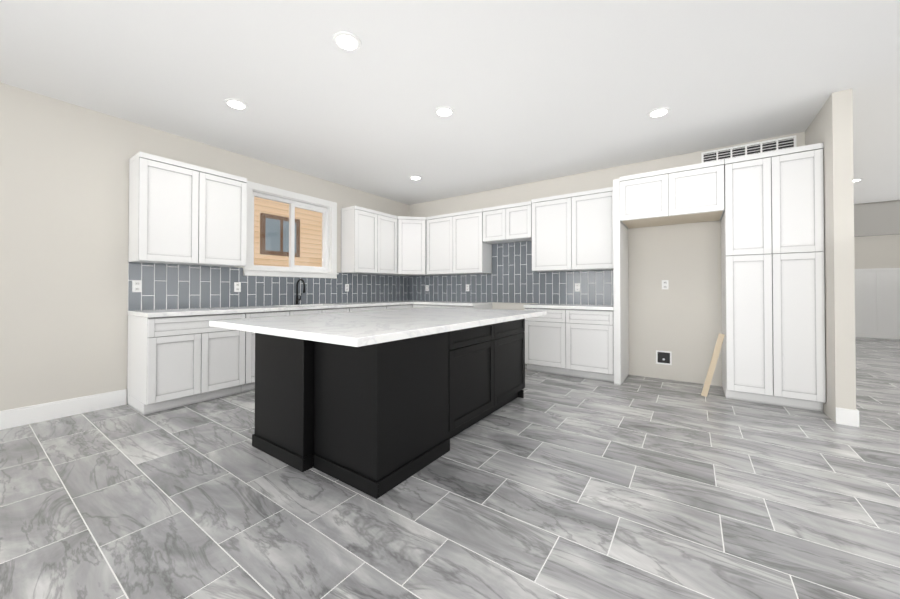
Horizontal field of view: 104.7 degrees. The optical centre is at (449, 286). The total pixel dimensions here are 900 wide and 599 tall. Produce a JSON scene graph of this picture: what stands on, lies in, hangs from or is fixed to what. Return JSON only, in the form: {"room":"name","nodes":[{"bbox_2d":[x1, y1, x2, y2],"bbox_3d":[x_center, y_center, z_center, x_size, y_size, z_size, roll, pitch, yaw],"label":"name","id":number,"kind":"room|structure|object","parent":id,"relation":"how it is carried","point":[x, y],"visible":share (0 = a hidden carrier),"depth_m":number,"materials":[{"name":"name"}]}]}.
{"room":"kitchen","nodes":[
{"label":"kitchen","id":0,"kind":"room"},
{"bbox_2d":[0,82,408,410],"bbox_3d":[-3.418,-0.246,3.222,0.150,2.800,9.228,0,-1,35],"label":"wall","id":1,"kind":"structure","parent":0,"point":[64,200],"depth_m":3.12,"materials":[{"name":"grey paint"}]},
{"bbox_2d":[0,389,126,429],"bbox_3d":[-4.583,1.062,1.398,0.014,0.150,4.905,0,-1,35],"label":"baseboard","id":2,"kind":"structure","parent":1,"relation":"attached to","point":[17,417],"depth_m":3.05,"materials":[{"name":"white wood"}]},
{"bbox_2d":[128,152,246,266],"bbox_3d":[-2.767,-0.750,3.728,0.340,1.021,0.956,0,-1,35],"label":"upper cabinet","id":3,"kind":"object","parent":1,"relation":"attached to","point":[181,213],"visible":1,"depth_m":3.54,"materials":[{"name":"white wood"}]},
{"bbox_2d":[128,262,408,310],"bbox_3d":[-1.986,0.013,5.127,0.010,0.478,4.156,0,-1,35],"label":"backsplash","id":4,"kind":"structure","parent":1,"relation":"attached to","point":[170,286],"depth_m":4.23,"materials":[{"name":"tile"}]},
{"bbox_2d":[132,281,141,291],"bbox_3d":[-3.131,-0.003,3.471,0.007,0.116,0.072,0,-1,35],"label":"electrical outlet","id":5,"kind":"object","parent":4,"relation":"attached to","point":[136,286],"visible":1,"depth_m":3.47,"materials":[{"name":"white plastic"}]},
{"bbox_2d":[234,282,240,291],"bbox_3d":[-2.595,0.004,4.237,0.007,0.116,0.072,0,-1,35],"label":"electrical outlet","id":6,"kind":"object","parent":4,"relation":"attached to","point":[237,286],"visible":1,"depth_m":4.24,"materials":[{"name":"white plastic"}]},
{"bbox_2d":[243,181,338,277],"bbox_3d":[-2.216,-0.727,4.907,0.194,1.185,1.390,0,-1,35],"label":"window","id":7,"kind":"structure","parent":1,"relation":"in","point":[328,267],"depth_m":4.91,"materials":[{"name":"white"}]},
{"bbox_2d":[341,206,396,274],"bbox_3d":[-1.327,-0.730,5.789,0.340,1.021,0.924,0,-1,35],"label":"upper cabinet","id":8,"kind":"object","parent":1,"relation":"attached to","point":[368,241],"visible":1,"depth_m":5.54,"materials":[{"name":"white wood"}]},
{"bbox_2d":[0,337,899,598],"bbox_3d":[2.781,1.214,3.221,10.300,0.120,16.650,0,-1,35],"label":"floor","id":9,"kind":"structure","parent":0,"point":[552,486],"depth_m":1.80,"materials":[{"name":"tile"}]},
{"bbox_2d":[127,312,254,414],"bbox_3d":[-2.674,0.719,3.604,0.618,0.880,0.883,0,-1,35],"label":"base cabinet","id":10,"kind":"object","parent":9,"relation":"on","point":[175,361],"depth_m":3.33,"materials":[{"name":"white wood"}]},
{"bbox_2d":[128,300,412,317],"bbox_3d":[-1.728,0.271,4.934,0.630,0.040,4.150,0,-1,35],"label":"countertop","id":11,"kind":"structure","parent":10,"relation":"on","point":[183,312],"depth_m":3.85,"materials":[{"name":"white stone"}]},
{"bbox_2d":[295,279,305,304],"bbox_3d":[-2.048,0.070,4.781,0.214,0.357,0.086,0,-1,35],"label":"faucet","id":12,"kind":"object","parent":11,"relation":"on","point":[297,297],"visible":0.98,"depth_m":4.80,"materials":[{"name":"black metal"}]},
{"bbox_2d":[255,310,294,317],"bbox_3d":[-2.313,0.724,4.121,0.618,0.880,0.623,0,-1,35],"label":"base cabinet","id":13,"kind":"object","parent":9,"relation":"on","point":[291,312],"depth_m":4.00,"materials":[{"name":"white wood"}]},
{"bbox_2d":[295,309,326,314],"bbox_3d":[-2.044,0.727,4.506,0.618,0.880,0.562,0,-1,35],"label":"base cabinet","id":14,"kind":"object","parent":9,"relation":"on","point":[310,311],"depth_m":4.39,"materials":[{"name":"white wood"}]},
{"bbox_2d":[327,307,354,312],"bbox_3d":[-1.792,0.731,4.867,0.618,0.880,0.562,0,-1,35],"label":"base cabinet","id":15,"kind":"object","parent":9,"relation":"on","point":[330,310],"depth_m":4.75,"materials":[{"name":"white wood"}]},
{"bbox_2d":[351,305,390,310],"bbox_3d":[-1.460,0.736,5.342,0.618,0.880,0.843,0,-1,35],"label":"base cabinet","id":16,"kind":"object","parent":9,"relation":"on","point":[368,308],"depth_m":5.23,"materials":[{"name":"white wood"}]},
{"bbox_2d":[252,319,524,498],"bbox_3d":[-0.310,0.718,3.043,1.211,0.870,2.166,0,-1,35],"label":"kitchen island","id":17,"kind":"object","parent":9,"relation":"on","point":[377,421],"visible":0.75,"depth_m":2.19,"materials":[{"name":"black wood"}]},
{"bbox_2d":[209,307,546,346],"bbox_3d":[-0.347,0.261,2.971,1.547,0.040,2.437,0,-1,35],"label":"island countertop","id":18,"kind":"structure","parent":17,"relation":"on","point":[360,328],"depth_m":2.27,"materials":[{"name":"white stone"}]},
{"bbox_2d":[391,304,411,308],"bbox_3d":[-1.095,0.741,5.864,0.618,0.880,0.676,0,-1,35],"label":"base cabinet","id":19,"kind":"object","parent":9,"relation":"on","point":[408,305],"depth_m":5.75,"materials":[{"name":"white wood"}]},
{"bbox_2d":[412,304,491,308],"bbox_3d":[0.023,0.741,5.875,1.236,0.879,0.618,0,-1,35],"label":"base cabinet","id":20,"kind":"object","parent":9,"relation":"on","point":[453,306],"visible":0.15,"depth_m":5.59,"materials":[{"name":"white wood"}]},
{"bbox_2d":[413,301,491,305],"bbox_3d":[0.030,0.280,5.855,1.197,0.040,0.627,0,-1,35],"label":"countertop","id":21,"kind":"structure","parent":20,"relation":"on","point":[455,303],"depth_m":5.67,"materials":[{"name":"white stone"}]},
{"bbox_2d":[524,308,613,381],"bbox_3d":[1.669,0.730,4.725,1.138,0.879,0.618,0,-1,35],"label":"base cabinet","id":22,"kind":"object","parent":9,"relation":"on","point":[574,342],"visible":0.81,"depth_m":4.44,"materials":[{"name":"white wood"}]},
{"bbox_2d":[524,303,613,309],"bbox_3d":[1.660,0.269,4.718,1.138,0.040,0.627,0,-1,35],"label":"countertop","id":23,"kind":"structure","parent":22,"relation":"on","point":[541,305],"depth_m":4.55,"materials":[{"name":"white stone"}]},
{"bbox_2d":[613,159,724,385],"bbox_3d":[2.558,-0.067,4.095,1.045,2.460,0.645,0,-1,35],"label":"surround","id":24,"kind":"object","parent":9,"relation":"on","point":[693,193],"visible":1,"depth_m":3.96,"materials":[{"name":"white wood"}]},
{"bbox_2d":[701,333,724,396],"bbox_3d":[2.734,0.819,3.610,0.201,0.673,0.016,0,-1,35],"label":"leaning board","id":25,"kind":"object","parent":9,"relation":"on","point":[713,363],"visible":1,"depth_m":3.60,"materials":[{"name":"beige wood"}]},
{"bbox_2d":[721,142,825,411],"bbox_3d":[3.277,-0.072,3.593,0.704,2.460,0.645,0,-1,35],"label":"pantry","id":26,"kind":"object","parent":9,"relation":"on","point":[772,283],"visible":0.98,"depth_m":3.32,"materials":[{"name":"white wood"}]},
{"bbox_2d":[0,0,899,204],"bbox_3d":[2.781,-1.705,3.250,10.300,0.120,16.650,0,-1,35],"label":"ceiling","id":27,"kind":"structure","parent":0,"point":[528,91],"depth_m":2.74,"materials":[{"name":"white paint"}]},
{"bbox_2d":[224,98,247,109],"bbox_3d":[-1.926,-1.641,3.127,0.190,0.009,0.190,0,-1,35],"label":"recessed light","id":28,"kind":"object","parent":27,"relation":"in","point":[235,104],"visible":1,"depth_m":3.12,"materials":[{"name":"white plastic"}]},
{"bbox_2d":[332,31,361,51],"bbox_3d":[-0.695,-1.649,2.341,0.190,0.009,0.190,0,-1,35],"label":"recessed light","id":29,"kind":"object","parent":27,"relation":"in","point":[346,41],"visible":1,"depth_m":2.33,"materials":[{"name":"white plastic"}]},
{"bbox_2d":[410,176,421,179],"bbox_3d":[-0.509,-1.622,5.175,0.190,0.009,0.190,0,-1,35],"label":"recessed light","id":30,"kind":"object","parent":27,"relation":"in","point":[415,177],"visible":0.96,"depth_m":5.14,"materials":[{"name":"white plastic"}]},
{"bbox_2d":[434,106,453,116],"bbox_3d":[-0.053,-1.640,3.259,0.190,0.009,0.190,0,-1,35],"label":"recessed light","id":31,"kind":"object","parent":27,"relation":"in","point":[443,111],"visible":1,"depth_m":3.24,"materials":[{"name":"white plastic"}]},
{"bbox_2d":[647,107,670,117],"bbox_3d":[1.969,-1.640,3.273,0.190,0.009,0.190,0,-1,35],"label":"recessed light","id":32,"kind":"object","parent":27,"relation":"in","point":[658,112],"visible":0.92,"depth_m":3.26,"materials":[{"name":"white plastic"}]},
{"bbox_2d":[409,132,804,385],"bbox_3d":[1.567,-0.226,5.276,5.672,2.800,0.150,0,-1,35],"label":"wall","id":33,"kind":"structure","parent":0,"point":[680,318],"depth_m":4.39,"materials":[{"name":"grey paint"}]},
{"bbox_2d":[390,216,426,275],"bbox_3d":[-0.714,-0.725,6.356,0.696,1.020,0.696,0,-1,35],"label":"upper cabinet","id":34,"kind":"object","parent":33,"relation":"attached to","point":[411,245],"visible":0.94,"depth_m":6.12,"materials":[{"name":"white wood"}]},
{"bbox_2d":[426,209,491,274],"bbox_3d":[0.142,-0.728,5.975,1.136,1.021,0.340,0,-1,35],"label":"upper cabinet","id":35,"kind":"object","parent":33,"relation":"attached to","point":[456,245],"visible":0.96,"depth_m":5.79,"materials":[{"name":"white wood"}]},
{"bbox_2d":[482,201,531,243],"bbox_3d":[0.945,-0.979,5.417,0.814,0.531,0.340,0,-1,35],"label":"upper cabinet","id":36,"kind":"object","parent":33,"relation":"attached to","point":[509,223],"visible":0.96,"depth_m":5.27,"materials":[{"name":"white wood"}]},
{"bbox_2d":[409,241,613,304],"bbox_3d":[0.758,-0.226,5.741,3.787,0.968,0.010,0,-1,35],"label":"backsplash","id":37,"kind":"structure","parent":33,"relation":"attached to","point":[513,277],"depth_m":5.53,"materials":[{"name":"tile"}]},
{"bbox_2d":[575,283,579,291],"bbox_3d":[1.830,0.011,4.979,0.072,0.116,0.007,0,-1,35],"label":"electrical outlet","id":38,"kind":"object","parent":37,"relation":"attached to","point":[577,287],"visible":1,"depth_m":4.98,"materials":[{"name":"white plastic"}]},
{"bbox_2d":[531,187,612,271],"bbox_3d":[1.748,-0.749,4.854,1.137,1.041,0.340,0,-1,35],"label":"upper cabinet","id":39,"kind":"object","parent":33,"relation":"attached to","point":[572,231],"visible":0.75,"depth_m":4.70,"materials":[{"name":"white wood"}]},
{"bbox_2d":[656,350,671,364],"bbox_3d":[2.694,0.896,4.374,0.170,0.170,0.020,0,-1,35],"label":"outlet box","id":40,"kind":"object","parent":33,"relation":"attached to","point":[664,357],"visible":1,"depth_m":4.38,"materials":[{"name":"white"}]},
{"bbox_2d":[662,280,668,288],"bbox_3d":[2.714,-0.024,4.376,0.072,0.116,0.007,0,-1,35],"label":"outlet","id":41,"kind":"object","parent":33,"relation":"attached to","point":[665,284],"visible":1,"depth_m":4.37,"materials":[{"name":"white plastic"}]},
{"bbox_2d":[701,135,796,162],"bbox_3d":[3.360,-1.501,3.937,0.820,0.225,0.012,0,-1,35],"label":"air vent","id":42,"kind":"object","parent":33,"relation":"in","point":[755,148],"visible":0.62,"depth_m":3.92,"materials":[{"name":"white metal"}]},
{"bbox_2d":[805,89,855,422],"bbox_3d":[3.550,-0.245,3.264,0.116,2.800,0.878,0,-1,35],"label":"wall","id":43,"kind":"structure","parent":0,"point":[830,126],"depth_m":2.92,"materials":[{"name":"grey paint"}]},
{"bbox_2d":[836,407,858,426],"bbox_3d":[3.552,1.087,3.242,0.131,0.135,0.892,0,-1,35],"label":"baseboard","id":44,"kind":"structure","parent":43,"relation":"attached to","point":[849,417],"depth_m":2.88,"materials":[{"name":"white wood"}]},
{"bbox_2d":[854,234,899,338],"bbox_3d":[9.771,-0.195,8.392,4.444,2.800,0.190,0,-1,35],"label":"wall","id":45,"kind":"structure","parent":0,"point":[877,283],"depth_m":8.13,"materials":[{"name":"grey paint"}]},
{"bbox_2d":[854,200,899,236],"bbox_3d":[8.476,-1.299,6.447,4.327,0.630,0.120,0,-1,35],"label":"wall","id":46,"kind":"structure","parent":0,"point":[877,218],"depth_m":6.61,"materials":[{"name":"grey paint"}]},
{"label":"outside","id":47,"kind":"structure","parent":0,"visible":0},
{"bbox_2d":[254,197,321,266],"bbox_3d":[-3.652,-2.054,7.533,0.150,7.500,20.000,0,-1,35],"label":"neighbor house","id":48,"kind":"structure","parent":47,"point":[300,245],"depth_m":7.50,"materials":[{"name":"beige wood"}]}
]}

